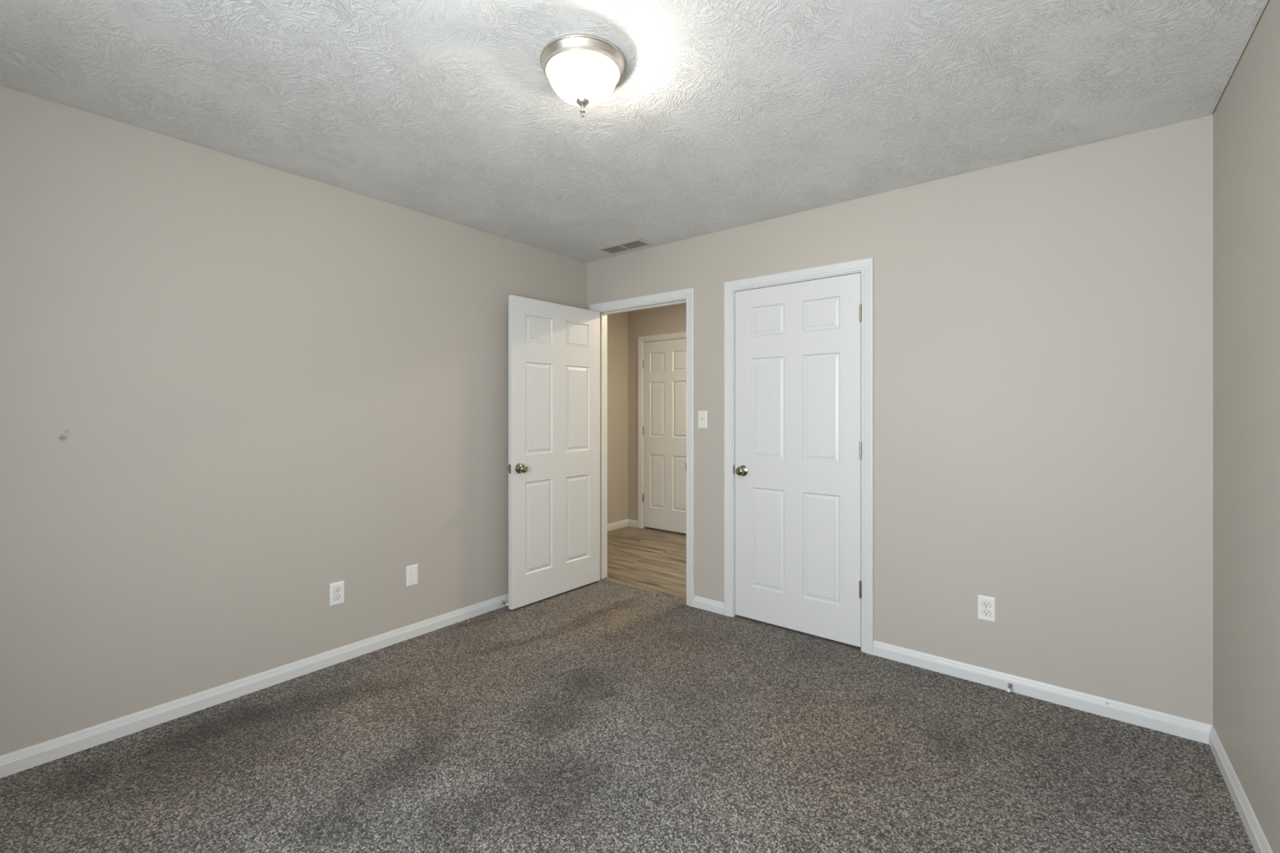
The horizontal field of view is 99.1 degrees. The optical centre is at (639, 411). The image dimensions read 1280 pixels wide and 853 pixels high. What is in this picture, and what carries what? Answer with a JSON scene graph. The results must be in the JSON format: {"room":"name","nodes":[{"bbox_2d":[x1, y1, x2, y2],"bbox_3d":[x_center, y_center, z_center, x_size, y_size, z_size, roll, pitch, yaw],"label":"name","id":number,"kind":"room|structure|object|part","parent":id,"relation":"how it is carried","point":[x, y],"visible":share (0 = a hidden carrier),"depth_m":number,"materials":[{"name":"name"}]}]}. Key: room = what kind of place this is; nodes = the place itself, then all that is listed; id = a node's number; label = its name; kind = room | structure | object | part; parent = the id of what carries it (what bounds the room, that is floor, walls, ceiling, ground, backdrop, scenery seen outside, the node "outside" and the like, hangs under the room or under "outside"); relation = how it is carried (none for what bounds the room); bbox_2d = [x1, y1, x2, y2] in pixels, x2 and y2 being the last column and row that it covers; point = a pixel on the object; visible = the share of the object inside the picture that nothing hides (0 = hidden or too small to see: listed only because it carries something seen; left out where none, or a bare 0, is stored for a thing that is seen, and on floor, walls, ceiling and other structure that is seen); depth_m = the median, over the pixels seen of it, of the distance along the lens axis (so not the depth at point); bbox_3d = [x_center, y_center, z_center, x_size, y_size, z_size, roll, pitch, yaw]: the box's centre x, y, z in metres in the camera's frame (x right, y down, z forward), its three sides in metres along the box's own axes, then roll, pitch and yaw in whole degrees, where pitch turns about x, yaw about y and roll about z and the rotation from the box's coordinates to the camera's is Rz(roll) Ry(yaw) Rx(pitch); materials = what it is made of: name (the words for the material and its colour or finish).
{"room":"empty bedroom","nodes":[
{"label":"empty bedroom","id":0,"kind":"room"},
{"bbox_2d":[0,84,586,755],"bbox_3d":[-1.625,0.071,2.805,0.115,2.480,3.735,0,0,39],"label":"wall","id":1,"kind":"structure","parent":0,"point":[234,390],"depth_m":2.42,"materials":[{"name":"beige paint"}]},
{"bbox_2d":[0,593,508,778],"bbox_3d":[-1.540,1.256,2.810,0.013,0.078,3.620,0,0,39],"label":"baseboard","id":2,"kind":"structure","parent":1,"relation":"attached to","point":[25,758],"depth_m":2.40,"materials":[{"name":"white paint"}]},
{"bbox_2d":[329,581,344,606],"bbox_3d":[-1.551,0.936,2.799,0.009,0.116,0.070,0,0,39],"label":"wall outlet","id":3,"kind":"object","parent":1,"relation":"attached to","point":[336,589],"visible":1,"depth_m":2.79,"materials":[{"name":"white plastic"}]},
{"bbox_2d":[333,594,341,600],"bbox_3d":[-1.549,0.956,2.797,0.003,0.026,0.034,0,0,39],"label":"receptacle","id":4,"kind":"object","parent":3,"relation":"attached to","point":[336,597],"depth_m":2.80,"materials":[{"name":"white plastic"}]},
{"bbox_2d":[333,586,341,592],"bbox_3d":[-1.549,0.917,2.797,0.003,0.026,0.034,0,0,39],"label":"receptacle","id":5,"kind":"object","parent":3,"relation":"attached to","point":[336,589],"depth_m":2.80,"materials":[{"name":"white plastic"}]},
{"bbox_2d":[406,564,417,586],"bbox_3d":[-1.297,0.938,3.114,0.010,0.116,0.070,0,0,39],"label":"blank wall plate","id":6,"kind":"object","parent":1,"relation":"attached to","point":[411,571],"visible":1,"depth_m":3.11,"materials":[{"name":"white plastic"}]},
{"bbox_2d":[499,600,508,605],"bbox_3d":[-0.884,1.255,3.559,0.072,0.019,0.019,0,0,39],"label":"spring door stop","id":7,"kind":"object","parent":1,"relation":"attached to","point":[500,602],"visible":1,"depth_m":3.56,"materials":[{"name":"metal"}]},
{"bbox_2d":[607,311,627,524],"bbox_3d":[-0.636,0.081,5.636,0.115,2.460,1.690,0,0,39],"label":"wall","id":8,"kind":"structure","parent":0,"point":[617,323],"depth_m":6.03,"materials":[{"name":"beige paint"}]},
{"bbox_2d":[607,519,628,531],"bbox_3d":[-0.623,1.259,5.552,0.013,0.078,1.575,0,0,39],"label":"baseboard","id":9,"kind":"structure","parent":8,"relation":"attached to","point":[623,523],"depth_m":6.02,"materials":[{"name":"white paint"}]},
{"bbox_2d":[0,526,1255,852],"bbox_3d":[-0.034,1.301,2.759,4.425,0.020,5.425,0,0,39],"label":"floor","id":10,"kind":"structure","parent":0,"point":[602,716],"depth_m":2.02,"materials":[{"name":"grey carpet"}]},
{"bbox_2d":[0,0,1268,262],"bbox_3d":[-0.157,-1.174,1.701,3.789,0.050,3.850,0,0,39],"label":"ceiling","id":11,"kind":"structure","parent":0,"point":[720,115],"depth_m":1.96,"materials":[{"name":"white paint"}]},
{"bbox_2d":[539,33,625,116],"bbox_3d":[-0.188,-1.057,1.794,0.277,0.182,0.277,0,0,39],"label":"ceiling light","id":12,"kind":"object","parent":11,"relation":"attached to","point":[584,70],"visible":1,"depth_m":1.72,"materials":[{"name":"white glass"}]},
{"bbox_2d":[596,237,653,254],"bbox_3d":[-0.106,-1.144,3.809,0.388,0.009,0.172,0,0,39],"label":"ceiling vent","id":13,"kind":"object","parent":11,"relation":"in","point":[635,243],"visible":1,"depth_m":3.79,"materials":[{"name":"metal"}]},
{"bbox_2d":[627,302,686,533],"bbox_3d":[0.785,0.081,5.506,2.265,2.460,0.115,0,0,39],"label":"wall","id":14,"kind":"structure","parent":0,"point":[670,318],"depth_m":6.09,"materials":[{"name":"beige paint"}]},
{"bbox_2d":[627,519,637,527],"bbox_3d":[-0.079,1.259,6.117,0.153,0.078,0.013,0,0,39],"label":"baseboard","id":15,"kind":"structure","parent":14,"relation":"attached to","point":[633,523],"depth_m":6.11,"materials":[{"name":"white paint"}]},
{"bbox_2d":[637,331,686,528],"bbox_3d":[0.320,0.236,5.833,0.825,2.122,0.076,0,0,39],"label":"door frame","id":16,"kind":"structure","parent":14,"relation":"attached to","point":[641,340],"depth_m":6.04,"materials":[{"name":"white paint"}]},
{"bbox_2d":[642,338,686,533],"bbox_3d":[0.312,0.259,5.830,0.695,2.031,0.049,0,0,39],"label":"door","id":17,"kind":"structure","parent":14,"relation":"in","point":[664,362],"depth_m":5.85,"materials":[{"name":"white paint"}]},
{"bbox_2d":[586,113,1213,724],"bbox_3d":[0.622,0.071,3.470,4.789,2.480,0.115,0,0,39],"label":"wall","id":18,"kind":"structure","parent":0,"point":[1043,323],"depth_m":2.46,"materials":[{"name":"beige paint"}]},
{"bbox_2d":[507,294,599,609],"bbox_3d":[-0.576,0.265,3.823,0.160,2.023,0.829,0,0,40],"label":"door","id":19,"kind":"structure","parent":18,"relation":"in","point":[553,468],"depth_m":3.77,"materials":[{"name":"white paint"}]},
{"bbox_3d":[-0.761,0.373,3.529,0.062,0.067,0.067,0,0,40],"label":"knob","id":20,"kind":"part","parent":19,"relation":"part of","materials":[{"name":"silver metal"}]},
{"bbox_2d":[589,287,694,607],"bbox_3d":[0.027,0.241,3.948,0.947,2.112,0.148,0,0,39],"label":"door frame","id":21,"kind":"structure","parent":18,"relation":"attached to","point":[686,295],"depth_m":3.71,"materials":[{"name":"white paint"}]},
{"bbox_2d":[697,410,707,428],"bbox_3d":[0.405,0.056,3.560,0.070,0.116,0.017,0,0,39],"label":"light switch","id":22,"kind":"object","parent":18,"relation":"attached to","point":[702,415],"visible":1,"depth_m":3.56,"materials":[{"name":"white plastic"}]},
{"bbox_2d":[693,595,724,614],"bbox_3d":[0.445,1.256,3.530,0.229,0.078,0.013,0,0,39],"label":"baseboard","id":23,"kind":"structure","parent":18,"relation":"attached to","point":[716,606],"depth_m":3.52,"materials":[{"name":"white paint"}]},
{"bbox_2d":[734,272,862,647],"bbox_3d":[0.887,0.265,3.171,0.771,2.022,0.098,0,0,39],"label":"door","id":24,"kind":"structure","parent":18,"relation":"in","point":[798,444],"depth_m":3.16,"materials":[{"name":"white paint"}]},
{"bbox_3d":[0.622,0.370,3.362,0.067,0.067,0.062,0,0,39],"label":"knob","id":25,"kind":"part","parent":24,"relation":"part of","materials":[{"name":"silver metal"}]},
{"bbox_2d":[724,257,873,654],"bbox_3d":[0.921,0.238,3.220,0.901,2.106,0.132,0,0,39],"label":"door frame","id":26,"kind":"structure","parent":18,"relation":"attached to","point":[864,266],"depth_m":2.97,"materials":[{"name":"white paint"}]},
{"bbox_2d":[977,595,995,622],"bbox_3d":[1.635,0.933,2.578,0.070,0.116,0.009,0,0,39],"label":"wall outlet","id":27,"kind":"object","parent":18,"relation":"attached to","point":[986,605],"visible":1,"depth_m":2.58,"materials":[{"name":"white plastic"}]},
{"bbox_2d":[982,609,990,616],"bbox_3d":[1.634,0.953,2.576,0.034,0.026,0.003,0,0,39],"label":"receptacle","id":28,"kind":"object","parent":27,"relation":"attached to","point":[984,612],"depth_m":2.58,"materials":[{"name":"white plastic"}]},
{"bbox_2d":[982,601,991,608],"bbox_3d":[1.633,0.914,2.575,0.034,0.026,0.003,0,0,39],"label":"receptacle","id":29,"kind":"object","parent":27,"relation":"attached to","point":[984,604],"depth_m":2.57,"materials":[{"name":"white plastic"}]},
{"bbox_2d":[873,640,1212,744],"bbox_3d":[1.727,1.256,2.502,1.254,0.078,0.013,0,0,39],"label":"baseboard","id":30,"kind":"structure","parent":18,"relation":"attached to","point":[1198,731],"depth_m":2.41,"materials":[{"name":"white paint"}]},
{"bbox_2d":[1006,682,1012,692],"bbox_3d":[1.681,1.260,2.485,0.019,0.019,0.072,0,0,39],"label":"spring door stop","id":31,"kind":"object","parent":30,"relation":"attached to","point":[1010,685],"visible":1,"depth_m":2.48,"materials":[{"name":"metal"}]},
{"bbox_2d":[1213,0,1279,852],"bbox_3d":[1.116,0.071,0.606,0.115,2.480,3.737,0,0,38],"label":"wall","id":32,"kind":"structure","parent":0,"point":[1246,113],"depth_m":1.69,"materials":[{"name":"beige paint"}]},
{"bbox_2d":[1208,724,1272,852],"bbox_3d":[1.102,1.256,0.691,0.013,0.078,3.620,0,0,38],"label":"baseboard","id":33,"kind":"structure","parent":32,"relation":"attached to","point":[1260,843],"depth_m":1.76,"materials":[{"name":"white paint"}]}
]}

